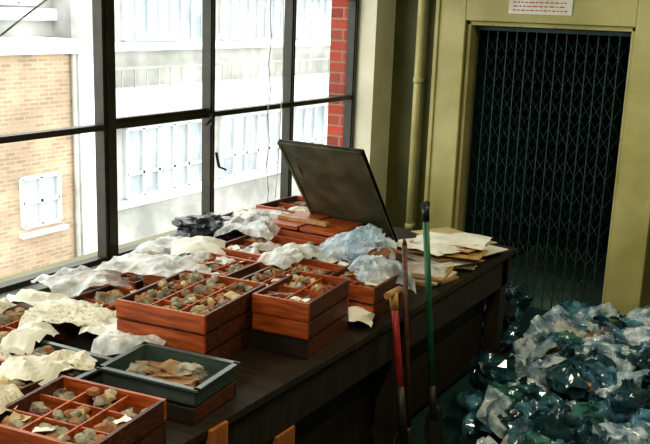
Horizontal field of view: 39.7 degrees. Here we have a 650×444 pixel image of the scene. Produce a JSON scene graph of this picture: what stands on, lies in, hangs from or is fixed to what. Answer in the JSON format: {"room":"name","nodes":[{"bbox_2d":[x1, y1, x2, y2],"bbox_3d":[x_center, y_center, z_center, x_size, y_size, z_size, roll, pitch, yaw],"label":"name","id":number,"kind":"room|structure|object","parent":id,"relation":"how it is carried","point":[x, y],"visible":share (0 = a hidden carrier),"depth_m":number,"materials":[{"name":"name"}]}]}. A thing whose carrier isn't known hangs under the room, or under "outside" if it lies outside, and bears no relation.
{"room":"storage workroom","nodes":[
{"label":"storage workroom","id":0,"kind":"room"},
{"bbox_2d":[0,195,301,303],"bbox_3d":[-1.827,-0.329,3.308,0.250,3.000,7.330,10,15,30],"label":"wall","id":1,"kind":"structure","parent":0,"point":[14,276],"depth_m":4.59,"materials":[{"name":"beige paint"}]},
{"bbox_2d":[0,251,145,302],"bbox_3d":[-1.666,0.426,3.487,0.110,0.030,7.130,10,15,30],"label":"window sill","id":2,"kind":"structure","parent":1,"relation":"attached to","point":[40,287],"depth_m":4.05,"materials":[{"name":"paint"}]},
{"bbox_2d":[0,0,358,292],"bbox_3d":[-1.658,-0.592,3.272,0.115,2.100,7.178,10,15,30],"label":"window","id":3,"kind":"structure","parent":1,"relation":"in","point":[105,126],"depth_m":4.66,"materials":[{"name":"paint"}]},
{"bbox_2d":[266,0,283,201],"bbox_3d":[-0.305,-0.964,5.417,0.040,1.880,0.163,10,15,30],"label":"blind cord","id":4,"kind":"object","parent":3,"relation":"attached to","point":[270,0],"visible":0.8,"depth_m":5.46,"materials":[{"name":"white fabric"}]},
{"bbox_2d":[327,0,347,146],"bbox_3d":[0.173,-0.048,6.802,0.160,13.000,0.430,10,15,30],"label":"brick pier","id":5,"kind":"object","parent":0,"point":[339,16],"depth_m":6.38,"materials":[{"name":"red brick"}]},
{"bbox_2d":[353,0,395,204],"bbox_3d":[0.323,-0.981,6.420,0.200,3.000,0.280,10,15,30],"label":"wall","id":6,"kind":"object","parent":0,"point":[376,18],"depth_m":6.33,"materials":[{"name":"beige paint"}]},
{"bbox_2d":[398,310,622,443],"bbox_3d":[0.281,1.507,2.600,5.200,0.100,7.900,10,15,30],"label":"floor","id":7,"kind":"structure","parent":0,"point":[454,414],"depth_m":4.68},
{"bbox_2d":[17,227,517,443],"bbox_3d":[-1.087,0.927,3.063,1.432,0.720,6.050,10,15,30],"label":"bench","id":8,"kind":"object","parent":7,"relation":"on","point":[345,392],"visible":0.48,"depth_m":3.82,"materials":[{"name":"brown wood"}]},
{"bbox_2d":[0,358,41,393],"bbox_3d":[-1.107,0.549,2.750,0.380,0.156,0.380,10,15,29],"label":"tray","id":9,"kind":"object","parent":8,"relation":"on","point":[27,386],"visible":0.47,"depth_m":2.74,"materials":[{"name":"beige paper"}]},
{"bbox_2d":[0,305,76,342],"bbox_3d":[-1.230,0.414,3.457,0.380,0.089,0.380,9,15,26],"label":"tray","id":10,"kind":"object","parent":8,"relation":"on","point":[10,317],"visible":0.27,"depth_m":3.51,"materials":[{"name":"brown wood"}]},
{"bbox_2d":[11,339,111,383],"bbox_3d":[-0.947,0.490,3.083,0.388,0.091,0.283,9,15,27],"label":"tray","id":11,"kind":"object","parent":8,"relation":"on","point":[86,362],"visible":0.33,"depth_m":3.09,"materials":[{"name":"dark green plastic"},{"name":"brown soil"},{"name":"grey brown stone"}]},
{"bbox_2d":[0,376,165,443],"bbox_3d":[-0.717,0.601,2.589,0.380,0.157,0.360,8,14,22],"label":"tray","id":12,"kind":"object","parent":8,"relation":"on","point":[82,411],"visible":1,"depth_m":2.58,"materials":[{"name":"brown wood"}]},
{"bbox_2d":[68,285,136,336],"bbox_3d":[-0.865,0.366,3.729,0.416,0.082,0.388,10,15,30],"label":"tray","id":13,"kind":"object","parent":8,"relation":"on","point":[106,296],"visible":0.22,"depth_m":3.82,"materials":[{"name":"brown wood"}]},
{"bbox_2d":[80,262,143,289],"bbox_3d":[-0.900,0.242,4.245,0.320,0.087,0.380,9,15,27],"label":"tray","id":14,"kind":"object","parent":8,"relation":"on","point":[135,280],"visible":0.35,"depth_m":4.14,"materials":[{"name":"white paper"}]},
{"bbox_2d":[28,236,226,297],"bbox_3d":[-0.773,0.203,4.148,0.708,0.159,1.086,10,15,30],"label":"crumpled paper","id":15,"kind":"object","parent":8,"relation":"on","point":[138,262],"visible":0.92,"depth_m":3.99,"materials":[{"name":"white paper"}]},
{"bbox_2d":[146,241,225,255],"bbox_3d":[-0.660,0.159,4.643,0.368,0.084,0.400,10,15,30],"label":"tray","id":16,"kind":"object","parent":8,"relation":"on","point":[165,250],"visible":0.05,"depth_m":4.56,"materials":[{"name":"white paper"}]},
{"bbox_2d":[0,289,375,411],"bbox_3d":[-0.805,0.369,3.463,1.205,0.188,1.913,13,17,40],"label":"wrapping","id":17,"kind":"object","parent":8,"relation":"on","point":[51,308],"visible":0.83,"depth_m":3.27,"materials":[{"name":"white paper"}]},
{"bbox_2d":[116,269,265,358],"bbox_3d":[-0.504,0.364,3.460,0.380,0.236,0.460,8,14,23],"label":"tray","id":18,"kind":"object","parent":8,"relation":"on","point":[188,310],"visible":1,"depth_m":3.32,"materials":[{"name":"brown wood"}]},
{"bbox_2d":[166,381,235,426],"bbox_3d":[-0.518,0.565,2.996,0.360,0.056,0.260,8,15,25],"label":"tray","id":19,"kind":"object","parent":8,"relation":"on","point":[181,413],"visible":0.11,"depth_m":2.85,"materials":[{"name":"brown wood"}]},
{"bbox_2d":[96,342,240,406],"bbox_3d":[-0.516,0.497,2.980,0.388,0.072,0.268,8,14,23],"label":"tray","id":20,"kind":"object","parent":19,"relation":"on","point":[190,378],"visible":0.99,"depth_m":2.95,"materials":[{"name":"dark green plastic"},{"name":"brown soil"},{"name":"grey brown stone"}]},
{"bbox_2d":[143,251,260,286],"bbox_3d":[-0.552,0.258,4.071,0.366,0.159,0.410,9,15,27],"label":"tray","id":21,"kind":"object","parent":8,"relation":"on","point":[223,265],"visible":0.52,"depth_m":4.10,"materials":[{"name":"brown wood"}]},
{"bbox_2d":[219,208,275,241],"bbox_3d":[-0.430,0.043,5.006,0.383,0.159,0.397,8,15,25],"label":"tray","id":22,"kind":"object","parent":8,"relation":"on","point":[235,212],"visible":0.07,"depth_m":5.09,"materials":[{"name":"white paper"}]},
{"bbox_2d":[171,212,269,239],"bbox_3d":[-0.553,0.002,4.870,0.523,0.117,0.336,-4,15,-26],"label":"plastic bag","id":23,"kind":"object","parent":22,"relation":"on","point":[204,225],"visible":0.49,"depth_m":4.74,"materials":[{"name":"black plastic"}]},
{"bbox_2d":[221,234,318,268],"bbox_3d":[-0.291,0.177,4.458,0.396,0.159,0.394,9,15,28],"label":"tray","id":24,"kind":"object","parent":8,"relation":"on","point":[245,247],"visible":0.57,"depth_m":4.46,"materials":[{"name":"brown wood"}]},
{"bbox_2d":[256,195,308,212],"bbox_3d":[-0.153,-0.042,5.420,0.351,0.155,0.401,11,16,33],"label":"tray","id":25,"kind":"object","parent":8,"relation":"on","point":[296,203],"visible":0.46,"depth_m":5.45,"materials":[{"name":"brown wood"}]},
{"bbox_2d":[240,263,332,285],"bbox_3d":[-0.185,0.301,3.942,0.270,0.161,0.420,9,15,27],"label":"tray","id":26,"kind":"object","parent":8,"relation":"on","point":[271,274],"visible":0.32,"depth_m":4.01,"materials":[{"name":"brown wood"}]},
{"bbox_2d":[252,270,349,359],"bbox_3d":[-0.091,0.356,3.571,0.240,0.229,0.380,8,15,25],"label":"tray","id":27,"kind":"object","parent":8,"relation":"on","point":[297,315],"visible":1,"depth_m":3.44,"materials":[{"name":"brown wood"}]},
{"bbox_2d":[266,211,367,244],"bbox_3d":[-0.033,0.079,4.794,0.420,0.215,0.380,10,15,30],"label":"box","id":28,"kind":"object","parent":8,"relation":"on","point":[303,225],"visible":0.38,"depth_m":4.68,"materials":[{"name":"brown wood"}]},
{"bbox_2d":[277,139,400,248],"bbox_3d":[0.086,-0.126,4.715,0.490,0.616,0.498,10,15,30],"label":"lid","id":29,"kind":"object","parent":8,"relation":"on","point":[337,182],"visible":0.78,"depth_m":4.62,"materials":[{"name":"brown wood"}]},
{"bbox_2d":[297,243,402,272],"bbox_3d":[0.130,0.228,4.309,0.410,0.158,0.394,10,15,30],"label":"tray","id":30,"kind":"object","parent":8,"relation":"on","point":[333,263],"visible":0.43,"depth_m":4.23,"materials":[{"name":"brown wood"}]},
{"bbox_2d":[213,209,415,292],"bbox_3d":[-0.055,0.106,4.470,1.302,0.187,0.873,10,15,30],"label":"sheet","id":31,"kind":"object","parent":30,"relation":"on","point":[381,266],"visible":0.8,"depth_m":4.24,"materials":[{"name":"white plastic"}]},
{"bbox_2d":[344,226,399,261],"bbox_3d":[0.219,0.093,4.243,0.210,0.157,0.231,10,15,30],"label":"bag","id":32,"kind":"object","parent":30,"relation":"on","point":[377,236],"visible":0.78,"depth_m":4.22,"materials":[{"name":"blue plastic"}]},
{"bbox_2d":[329,263,402,321],"bbox_3d":[0.170,0.299,4.009,0.260,0.159,0.343,9,15,27],"label":"tray","id":33,"kind":"object","parent":8,"relation":"on","point":[368,293],"visible":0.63,"depth_m":3.89,"materials":[{"name":"brown wood"}]},
{"bbox_2d":[407,261,458,287],"bbox_3d":[0.488,0.241,4.491,0.306,0.074,0.306,10,15,30],"label":"cards","id":34,"kind":"object","parent":8,"relation":"on","point":[416,270],"visible":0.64,"depth_m":4.41,"materials":[{"name":"beige paper"}]},
{"bbox_2d":[395,227,508,269],"bbox_3d":[0.664,0.138,4.852,0.512,0.112,0.707,10,15,30],"label":"paper stack","id":35,"kind":"object","parent":8,"relation":"on","point":[449,247],"visible":0.88,"depth_m":4.73,"materials":[{"name":"beige paper"}]},
{"bbox_2d":[384,286,413,443],"bbox_3d":[0.304,0.728,3.776,0.165,0.890,0.198,10,15,30],"label":"red-handled spade","id":36,"kind":"object","parent":7,"relation":"on","point":[405,435],"visible":1,"depth_m":3.76,"materials":[{"name":"wood"}]},
{"bbox_2d":[402,238,410,427],"bbox_3d":[0.358,0.594,3.922,0.104,1.081,0.022,1,13,-6],"label":"wooden stake","id":37,"kind":"object","parent":7,"relation":"on","point":[404,243],"visible":1,"depth_m":3.88,"materials":[{"name":"brown wood"}]},
{"bbox_2d":[420,201,442,443],"bbox_3d":[0.451,0.520,3.960,0.164,1.219,0.183,10,15,30],"label":"green-handled spade","id":38,"kind":"object","parent":7,"relation":"on","point":[433,430],"visible":1,"depth_m":3.96,"materials":[{"name":"wood"}]},
{"bbox_2d":[481,282,532,350],"bbox_3d":[1.025,0.546,5.703,0.396,0.401,0.624,-4,14,-23],"label":"heap","id":39,"kind":"object","parent":7,"relation":"on","point":[518,299],"visible":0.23,"depth_m":5.49,"materials":[{"name":"dark teal plastic"},{"name":"translucent white plastic"},{"name":"black plastic"}]},
{"bbox_2d":[465,26,631,314],"bbox_3d":[2.103,-0.596,6.917,1.490,2.350,1.950,10,15,30],"label":"shaft","id":40,"kind":"object","parent":7,"relation":"on","point":[546,304],"visible":0.2,"depth_m":7.60,"materials":[{"name":"metal"}]},
{"bbox_2d":[504,27,629,256],"bbox_3d":[2.262,-0.610,7.246,1.268,1.960,0.970,10,15,30],"label":"gate","id":41,"kind":"object","parent":40,"relation":"attached to","point":[551,37],"visible":0.48,"depth_m":7.67,"materials":[{"name":"metal"}]},
{"bbox_2d":[455,300,649,443],"bbox_3d":[1.657,0.805,4.572,1.741,0.457,2.285,10,15,30],"label":"plastic bags","id":42,"kind":"object","parent":7,"relation":"on","point":[600,363],"visible":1,"depth_m":4.35,"materials":[{"name":"blue plastic"}]},
{"bbox_2d":[385,0,649,321],"bbox_3d":[2.502,-0.658,5.384,4.650,3.000,0.150,10,15,30],"label":"wall","id":43,"kind":"structure","parent":0,"point":[406,14],"depth_m":6.44,"materials":[{"name":"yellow paint"}]},
{"bbox_2d":[405,0,425,229],"bbox_3d":[0.655,-0.947,6.327,0.061,3.000,0.101,10,15,30],"label":"pipe","id":44,"kind":"object","parent":43,"relation":"attached to","point":[417,79],"visible":0.86,"depth_m":6.33,"materials":[{"name":"yellow metal"}]},
{"bbox_2d":[422,0,649,315],"bbox_3d":[1.440,-0.460,6.060,1.560,2.230,0.200,10,15,30],"label":"door frame","id":45,"kind":"structure","parent":43,"relation":"attached to","point":[630,216],"depth_m":5.86,"materials":[{"name":"paint"}]},
{"bbox_2d":[508,0,572,15],"bbox_3d":[1.385,-1.385,5.791,0.420,0.100,0.008,10,15,30],"label":"notice sign","id":46,"kind":"object","parent":43,"relation":"attached to","point":[538,7],"visible":1,"depth_m":5.78,"materials":[{"name":"white paper"}]},
{"bbox_2d":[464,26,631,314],"bbox_3d":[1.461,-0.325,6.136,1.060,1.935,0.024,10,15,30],"label":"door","id":47,"kind":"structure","parent":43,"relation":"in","point":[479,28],"depth_m":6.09,"materials":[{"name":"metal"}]},
{"label":"outside","id":48,"kind":"structure","parent":0,"visible":0},
{"bbox_3d":[-21.026,3.175,31.795,59.500,0.200,90.000,10,15,30],"label":"street","id":49,"kind":"object","parent":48,"visible":0},
{"bbox_2d":[0,0,97,277],"bbox_3d":[-6.305,-0.207,15.223,17.406,15.000,15.100,10,15,30],"label":"brick building","id":50,"kind":"structure","parent":49,"relation":"on","point":[48,203],"depth_m":21.50,"materials":[{"name":"brick"}]},
{"bbox_2d":[45,0,331,244],"bbox_3d":[-3.059,-5.233,34.956,6.450,16.000,23.000,10,15,30],"label":"office building","id":51,"kind":"structure","parent":49,"relation":"on","point":[158,43],"depth_m":28.26,"materials":[{"name":"concrete"}]}
]}

